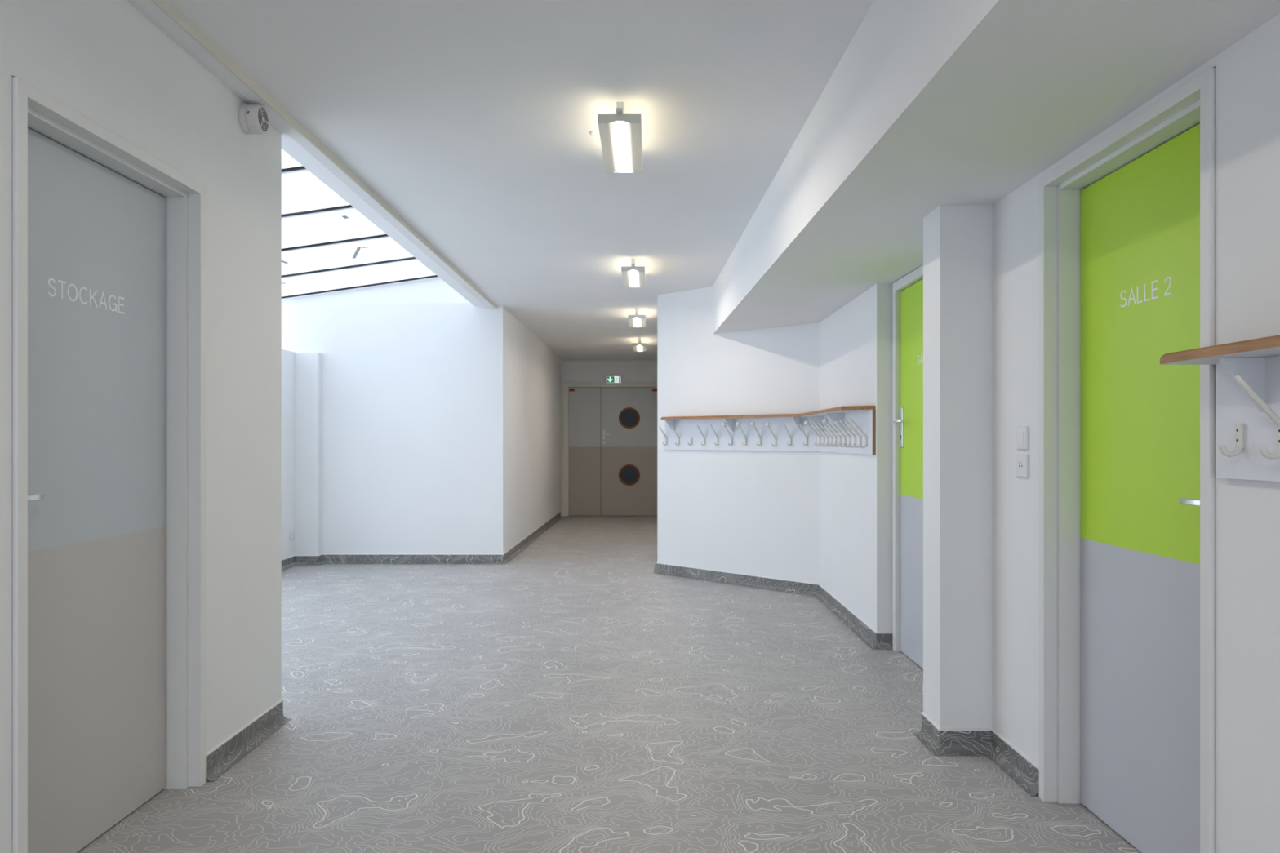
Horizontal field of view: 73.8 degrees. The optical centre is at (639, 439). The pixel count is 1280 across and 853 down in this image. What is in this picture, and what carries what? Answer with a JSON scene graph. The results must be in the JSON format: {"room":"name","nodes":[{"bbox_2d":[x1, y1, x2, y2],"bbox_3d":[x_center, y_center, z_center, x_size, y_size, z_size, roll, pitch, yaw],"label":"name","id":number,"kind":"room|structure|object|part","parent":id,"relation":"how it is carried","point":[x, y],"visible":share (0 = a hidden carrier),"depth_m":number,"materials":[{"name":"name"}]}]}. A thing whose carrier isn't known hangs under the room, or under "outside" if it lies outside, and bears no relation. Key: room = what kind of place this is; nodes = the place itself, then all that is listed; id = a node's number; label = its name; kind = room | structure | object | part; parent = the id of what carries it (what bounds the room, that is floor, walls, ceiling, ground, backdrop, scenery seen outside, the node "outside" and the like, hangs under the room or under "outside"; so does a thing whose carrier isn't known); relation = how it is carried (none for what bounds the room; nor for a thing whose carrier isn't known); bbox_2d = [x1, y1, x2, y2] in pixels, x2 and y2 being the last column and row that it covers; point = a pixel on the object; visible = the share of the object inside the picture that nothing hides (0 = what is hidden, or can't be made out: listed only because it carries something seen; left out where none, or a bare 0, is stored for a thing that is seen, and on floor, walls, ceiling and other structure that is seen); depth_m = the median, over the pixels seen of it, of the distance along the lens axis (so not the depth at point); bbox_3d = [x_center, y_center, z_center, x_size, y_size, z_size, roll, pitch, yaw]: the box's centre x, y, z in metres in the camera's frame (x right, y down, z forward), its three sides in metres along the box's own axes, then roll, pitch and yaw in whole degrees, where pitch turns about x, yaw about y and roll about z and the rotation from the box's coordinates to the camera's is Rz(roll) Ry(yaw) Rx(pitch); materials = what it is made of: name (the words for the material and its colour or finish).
{"room":"school corridor","nodes":[
{"label":"school corridor","id":0,"kind":"room"},
{"bbox_2d":[0,0,281,852],"bbox_3d":[-1.665,-0.080,0.220,0.270,2.560,6.840,0,0,0],"label":"wall","id":1,"kind":"structure","parent":0,"point":[106,61],"depth_m":3.04,"materials":[{"name":"white paint"}]},
{"bbox_2d":[12,76,205,852],"bbox_3d":[-1.619,0.157,2.533,0.202,2.086,0.904,0,0,0],"label":"door","id":2,"kind":"structure","parent":1,"relation":"in","point":[108,237],"depth_m":2.56,"materials":[{"name":"paint"}]},
{"bbox_3d":[-1.596,0.150,2.207,0.056,0.018,0.114,0,0,0],"label":"lever","id":3,"kind":"part","parent":2,"relation":"part of","materials":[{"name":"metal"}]},
{"bbox_2d":[238,104,268,133],"bbox_3d":[-1.492,-1.242,3.303,0.075,0.109,0.110,0,0,0],"label":"fire alarm","id":4,"kind":"object","parent":1,"relation":"attached to","point":[253,118],"visible":1,"depth_m":3.27,"materials":[{"name":"plastic"}]},
{"bbox_2d":[126,0,494,308],"bbox_3d":[-1.534,-1.521,2.487,0.200,0.497,11.576,0,0,0],"label":"ceiling beam","id":5,"kind":"structure","parent":1,"relation":"attached to","point":[293,143],"depth_m":4.05,"materials":[{"name":"white paint"}]},
{"bbox_2d":[150,0,496,308],"bbox_3d":[-1.449,-1.333,2.486,0.008,0.122,11.572,0,0,0],"label":"trim","id":6,"kind":"structure","parent":1,"relation":"attached to","point":[165,6],"depth_m":3.39,"materials":[{"name":"white paint"}]},
{"bbox_2d":[205,511,561,782],"bbox_3d":[-2.256,1.152,8.097,2.111,0.094,10.206,0,0,0],"label":"baseboard","id":7,"kind":"structure","parent":1,"relation":"attached to","point":[233,749],"depth_m":8.17,"materials":[{"name":"grey stone"}]},
{"bbox_2d":[281,349,294,559],"bbox_3d":[-3.530,0.179,6.013,0.440,2.042,4.746,0,0,0],"label":"wall","id":8,"kind":"structure","parent":0,"point":[287,357],"depth_m":8.00,"materials":[{"name":"white paint"}]},
{"bbox_2d":[281,277,470,350],"bbox_3d":[-2.600,-0.235,8.493,2.300,2.871,0.213,0,0,0],"label":"wall","id":9,"kind":"structure","parent":0,"point":[436,290],"depth_m":8.39,"materials":[{"name":"white paint"}]},
{"bbox_2d":[285,302,503,554],"bbox_3d":[-2.381,-0.065,8.328,2.108,2.530,0.115,0,0,0],"label":"wall","id":10,"kind":"structure","parent":0,"point":[412,393],"depth_m":8.27,"materials":[{"name":"white paint"}]},
{"bbox_2d":[294,352,321,555],"bbox_3d":[-3.198,0.180,8.226,0.224,2.040,0.092,0,0,0],"label":"wall pillar","id":11,"kind":"structure","parent":10,"relation":"attached to","point":[308,366],"depth_m":8.18,"materials":[{"name":"white paint"}]},
{"bbox_2d":[168,0,874,359],"bbox_3d":[0.088,-1.384,5.100,3.224,0.256,17.000,0,0,0],"label":"ceiling","id":12,"kind":"structure","parent":0,"point":[472,121],"depth_m":3.47,"materials":[{"name":"paint"}]},
{"bbox_2d":[281,165,439,299],"bbox_3d":[-2.680,-1.498,5.893,2.160,0.341,5.055,0,0,0],"label":"window frame","id":13,"kind":"structure","parent":12,"relation":"in","point":[296,169],"depth_m":7.15,"materials":[{"name":"metal"}]},
{"bbox_2d":[589,130,595,135],"bbox_3d":[-0.206,-1.329,3.700,0.028,0.014,0.028,0,0,0],"label":"ceiling sensor","id":14,"kind":"object","parent":12,"relation":"attached to","point":[592,132],"visible":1,"depth_m":3.69,"materials":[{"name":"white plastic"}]},
{"bbox_2d":[597,102,642,173],"bbox_3d":[-0.077,-1.285,3.611,0.171,0.105,0.630,0,0,1],"label":"ceiling lamp","id":15,"kind":"object","parent":12,"relation":"attached to","point":[620,133],"visible":1,"depth_m":3.53,"materials":[{"name":"white plastic"}]},
{"bbox_3d":[-0.080,-1.252,3.327,0.169,0.036,0.003,0,-1,1],"label":"plate","id":16,"kind":"part","parent":15,"relation":"part of","materials":[{"name":"grey metal"}]},
{"bbox_3d":[-0.074,-1.248,3.924,0.169,0.036,0.003,0,0,1],"label":"plate","id":17,"kind":"part","parent":15,"relation":"part of","materials":[{"name":"grey metal"}]},
{"bbox_2d":[621,258,644,287],"bbox_3d":[-0.047,-1.262,6.420,0.171,0.105,0.630,0,0,1],"label":"ceiling lamp","id":18,"kind":"object","parent":12,"relation":"attached to","point":[633,276],"visible":1,"depth_m":6.31,"materials":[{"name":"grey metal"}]},
{"bbox_3d":[-0.049,-1.230,6.136,0.169,0.036,0.003,0,0,0],"label":"plate","id":19,"kind":"part","parent":18,"relation":"part of","materials":[{"name":"grey metal"}]},
{"bbox_2d":[627,308,645,327],"bbox_3d":[-0.029,-1.244,8.675,0.171,0.105,0.630,0,0,1],"label":"ceiling lamp","id":20,"kind":"object","parent":12,"relation":"attached to","point":[634,321],"visible":1,"depth_m":8.53,"materials":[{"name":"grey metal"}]},
{"bbox_3d":[-0.032,-1.212,8.391,0.169,0.036,0.003,0,0,1],"label":"plate","id":21,"kind":"part","parent":20,"relation":"part of","materials":[{"name":"grey metal"}]},
{"bbox_2d":[632,337,646,351],"bbox_3d":[-0.004,-1.226,10.955,0.171,0.105,0.630,0,0,1],"label":"ceiling lamp","id":22,"kind":"object","parent":12,"relation":"attached to","point":[639,346],"visible":1,"depth_m":10.73,"materials":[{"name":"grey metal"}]},
{"bbox_3d":[-0.006,-1.194,10.671,0.169,0.036,0.003,0,0,1],"label":"plate","id":23,"kind":"part","parent":22,"relation":"part of","materials":[{"name":"grey metal"}]},
{"bbox_2d":[712,0,1279,333],"bbox_3d":[1.199,-1.130,2.020,1.162,0.460,10.640,0,0,0],"label":"ceiling soffit","id":24,"kind":"structure","parent":12,"relation":"attached to","point":[929,104],"depth_m":2.54,"materials":[{"name":"paint"}]},
{"bbox_2d":[503,306,561,553],"bbox_3d":[-1.415,-0.060,10.865,0.370,2.520,5.130,0,0,0],"label":"wall","id":25,"kind":"structure","parent":0,"point":[532,371],"depth_m":9.93,"materials":[{"name":"white paint"}]},
{"bbox_2d":[76,515,1141,852],"bbox_3d":[-0.950,1.260,5.100,5.700,0.120,17.000,0,0,0],"label":"floor","id":26,"kind":"structure","parent":0,"point":[569,695],"depth_m":3.54,"materials":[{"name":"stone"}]},
{"bbox_2d":[561,361,657,515],"bbox_3d":[-0.450,-0.075,13.505,2.500,2.550,0.150,0,0,0],"label":"wall","id":27,"kind":"structure","parent":0,"point":[571,371],"depth_m":13.43,"materials":[{"name":"white paint"}]},
{"bbox_2d":[561,360,657,361],"bbox_3d":[-0.400,-1.250,13.420,1.700,0.035,0.020,0,0,0],"label":"trim","id":28,"kind":"structure","parent":27,"relation":"attached to","point":[562,360],"depth_m":13.41,"materials":[{"name":"white paint"}]},
{"bbox_2d":[563,382,657,516],"bbox_3d":[-0.423,0.147,13.448,1.576,2.106,0.164,0,0,0],"label":"door","id":29,"kind":"structure","parent":27,"relation":"in","point":[610,430],"depth_m":13.43,"materials":[{"name":"brown paint"}]},
{"bbox_3d":[-0.571,-0.045,13.426,0.040,0.230,0.010,0,0,0],"label":"handle plate","id":30,"kind":"part","parent":29,"relation":"part of","materials":[{"name":"silver metal"}]},
{"bbox_3d":[-0.167,0.551,13.428,0.280,0.280,0.004,0,0,0],"label":"porthole glass","id":31,"kind":"part","parent":29,"relation":"part of","materials":[{"name":"black glass"}]},
{"bbox_3d":[-0.167,-0.344,13.428,0.280,0.280,0.004,0,0,0],"label":"porthole glass","id":32,"kind":"part","parent":29,"relation":"part of","materials":[{"name":"black glass"}]},
{"bbox_2d":[604,375,622,383],"bbox_3d":[-0.413,-0.948,13.402,0.276,0.124,0.057,0,0,0],"label":"exit sign","id":33,"kind":"object","parent":27,"relation":"attached to","point":[608,379],"visible":1,"depth_m":13.38,"materials":[{"name":"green plastic"}]},
{"bbox_3d":[-0.460,-0.948,13.376,0.118,0.096,0.002,0,0,0],"label":"green panel","id":34,"kind":"part","parent":33,"relation":"part of","materials":[{"name":"green plastic"}]},
{"bbox_2d":[657,286,819,583],"bbox_3d":[0.954,-0.080,7.475,1.593,2.560,1.850,0,0,0],"label":"wall","id":35,"kind":"structure","parent":0,"point":[753,513],"depth_m":7.11,"materials":[{"name":"white paint"}]},
{"bbox_2d":[658,413,817,451],"bbox_3d":[0.740,-0.057,7.029,1.579,0.287,0.170,0,0,43],"label":"coat rack","id":36,"kind":"object","parent":35,"relation":"attached to","point":[775,432],"visible":1,"depth_m":7.01,"materials":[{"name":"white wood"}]},
{"bbox_2d":[661,413,799,420],"bbox_3d":[0.743,-0.188,7.025,1.565,0.024,0.169,0,0,43],"label":"shelf","id":37,"kind":"object","parent":36,"relation":"attached to","point":[775,416],"depth_m":6.93,"materials":[{"name":"brown wood"}]},
{"bbox_2d":[653,557,893,649],"bbox_3d":[0.483,1.152,8.974,1.083,0.094,8.397,0,0,-8],"label":"baseboard","id":38,"kind":"structure","parent":35,"relation":"attached to","point":[875,640],"depth_m":6.70,"materials":[{"name":"grey stone"}]},
{"bbox_2d":[819,283,893,631],"bbox_3d":[1.556,0.140,5.903,0.388,2.120,1.994,0,0,0],"label":"wall","id":39,"kind":"structure","parent":0,"point":[855,340],"depth_m":5.32,"materials":[{"name":"white paint"}]},
{"bbox_2d":[799,405,875,454],"bbox_3d":[1.284,-0.057,5.740,0.170,0.287,1.618,0,0,0],"label":"coat rack","id":40,"kind":"object","parent":39,"relation":"attached to","point":[851,429],"visible":1,"depth_m":5.47,"materials":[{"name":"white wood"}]},
{"bbox_3d":[1.250,-0.127,6.391,0.039,0.039,0.039,0,0,0],"label":"ball knob","id":41,"kind":"part","parent":40,"relation":"part of","materials":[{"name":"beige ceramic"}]},
{"bbox_3d":[1.244,-0.127,5.721,0.039,0.039,0.039,0,0,0],"label":"ball knob","id":42,"kind":"part","parent":40,"relation":"part of","materials":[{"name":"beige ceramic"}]},
{"bbox_2d":[799,405,875,417],"bbox_3d":[1.284,-0.188,5.739,0.169,0.024,1.616,0,0,0],"label":"shelf","id":43,"kind":"object","parent":40,"relation":"attached to","point":[851,411],"depth_m":5.35,"materials":[{"name":"brown wood"}]},
{"bbox_2d":[923,204,991,728],"bbox_3d":[1.250,0.145,3.367,0.200,2.110,0.194,0,0,0],"label":"wall pillar","id":44,"kind":"structure","parent":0,"point":[957,238],"depth_m":3.27,"materials":[{"name":"white paint"}]},
{"bbox_2d":[991,13,1279,852],"bbox_3d":[1.485,0.140,0.132,0.270,2.120,6.664,0,0,0],"label":"wall","id":45,"kind":"structure","parent":0,"point":[1247,73],"depth_m":1.96,"materials":[{"name":"white paint"}]},
{"bbox_2d":[912,711,1039,795],"bbox_3d":[1.288,1.152,3.426,0.344,0.094,1.108,0,0,0],"label":"baseboard","id":46,"kind":"structure","parent":45,"relation":"attached to","point":[988,742],"depth_m":3.26,"materials":[{"name":"grey stone"}]},
{"bbox_2d":[1016,426,1028,449],"bbox_3d":[1.343,-0.007,3.000,0.014,0.081,0.081,0,0,0],"label":"light switch","id":47,"kind":"object","parent":45,"relation":"attached to","point":[1022,433],"visible":1,"depth_m":2.98,"materials":[{"name":"white plastic"}]},
{"bbox_2d":[1016,454,1028,478],"bbox_3d":[1.341,0.092,3.000,0.020,0.081,0.081,0,0,0],"label":"wall socket","id":48,"kind":"object","parent":45,"relation":"attached to","point":[1022,460],"visible":1,"depth_m":2.99,"materials":[{"name":"white plastic"}]},
{"bbox_2d":[1039,67,1215,852],"bbox_3d":[1.439,0.163,2.433,0.202,2.075,0.859,0,0,0],"label":"door","id":49,"kind":"structure","parent":45,"relation":"in","point":[1127,222],"depth_m":2.52,"materials":[{"name":"paint"}]},
{"bbox_3d":[1.416,0.157,2.156,0.056,0.018,0.114,0,0,0],"label":"lever","id":50,"kind":"part","parent":49,"relation":"part of","materials":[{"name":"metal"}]},
{"bbox_2d":[1160,334,1279,481],"bbox_3d":[1.280,-0.057,1.386,0.140,0.287,1.228,0,0,0],"label":"coat rack","id":51,"kind":"object","parent":45,"relation":"attached to","point":[1247,372],"visible":1,"depth_m":1.83,"materials":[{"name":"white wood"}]},
{"bbox_2d":[1160,334,1279,364],"bbox_3d":[1.280,-0.188,1.386,0.139,0.024,1.228,0,0,0],"label":"shelf","id":52,"kind":"object","parent":51,"relation":"attached to","point":[1265,350],"depth_m":1.81,"materials":[{"name":"brown wood"}]},
{"bbox_3d":[1.593,0.140,4.185,0.270,2.120,1.442,0,0,0],"label":"wall niche","id":53,"kind":"object","parent":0,"visible":0},
{"bbox_2d":[892,265,923,668],"bbox_3d":[1.490,0.152,4.441,0.152,2.095,0.891,0,0,0],"label":"door","id":54,"kind":"structure","parent":53,"relation":"attached to","point":[907,291],"depth_m":4.71,"materials":[{"name":"paint"}]},
{"bbox_3d":[1.442,-0.105,4.739,0.056,0.018,0.129,0,0,0],"label":"lever","id":55,"kind":"part","parent":54,"relation":"part of","materials":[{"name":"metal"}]},
{"bbox_3d":[1.472,-0.070,4.794,0.010,0.230,0.040,0,0,0],"label":"handle plate","id":56,"kind":"part","parent":54,"relation":"part of","materials":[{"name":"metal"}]}
]}

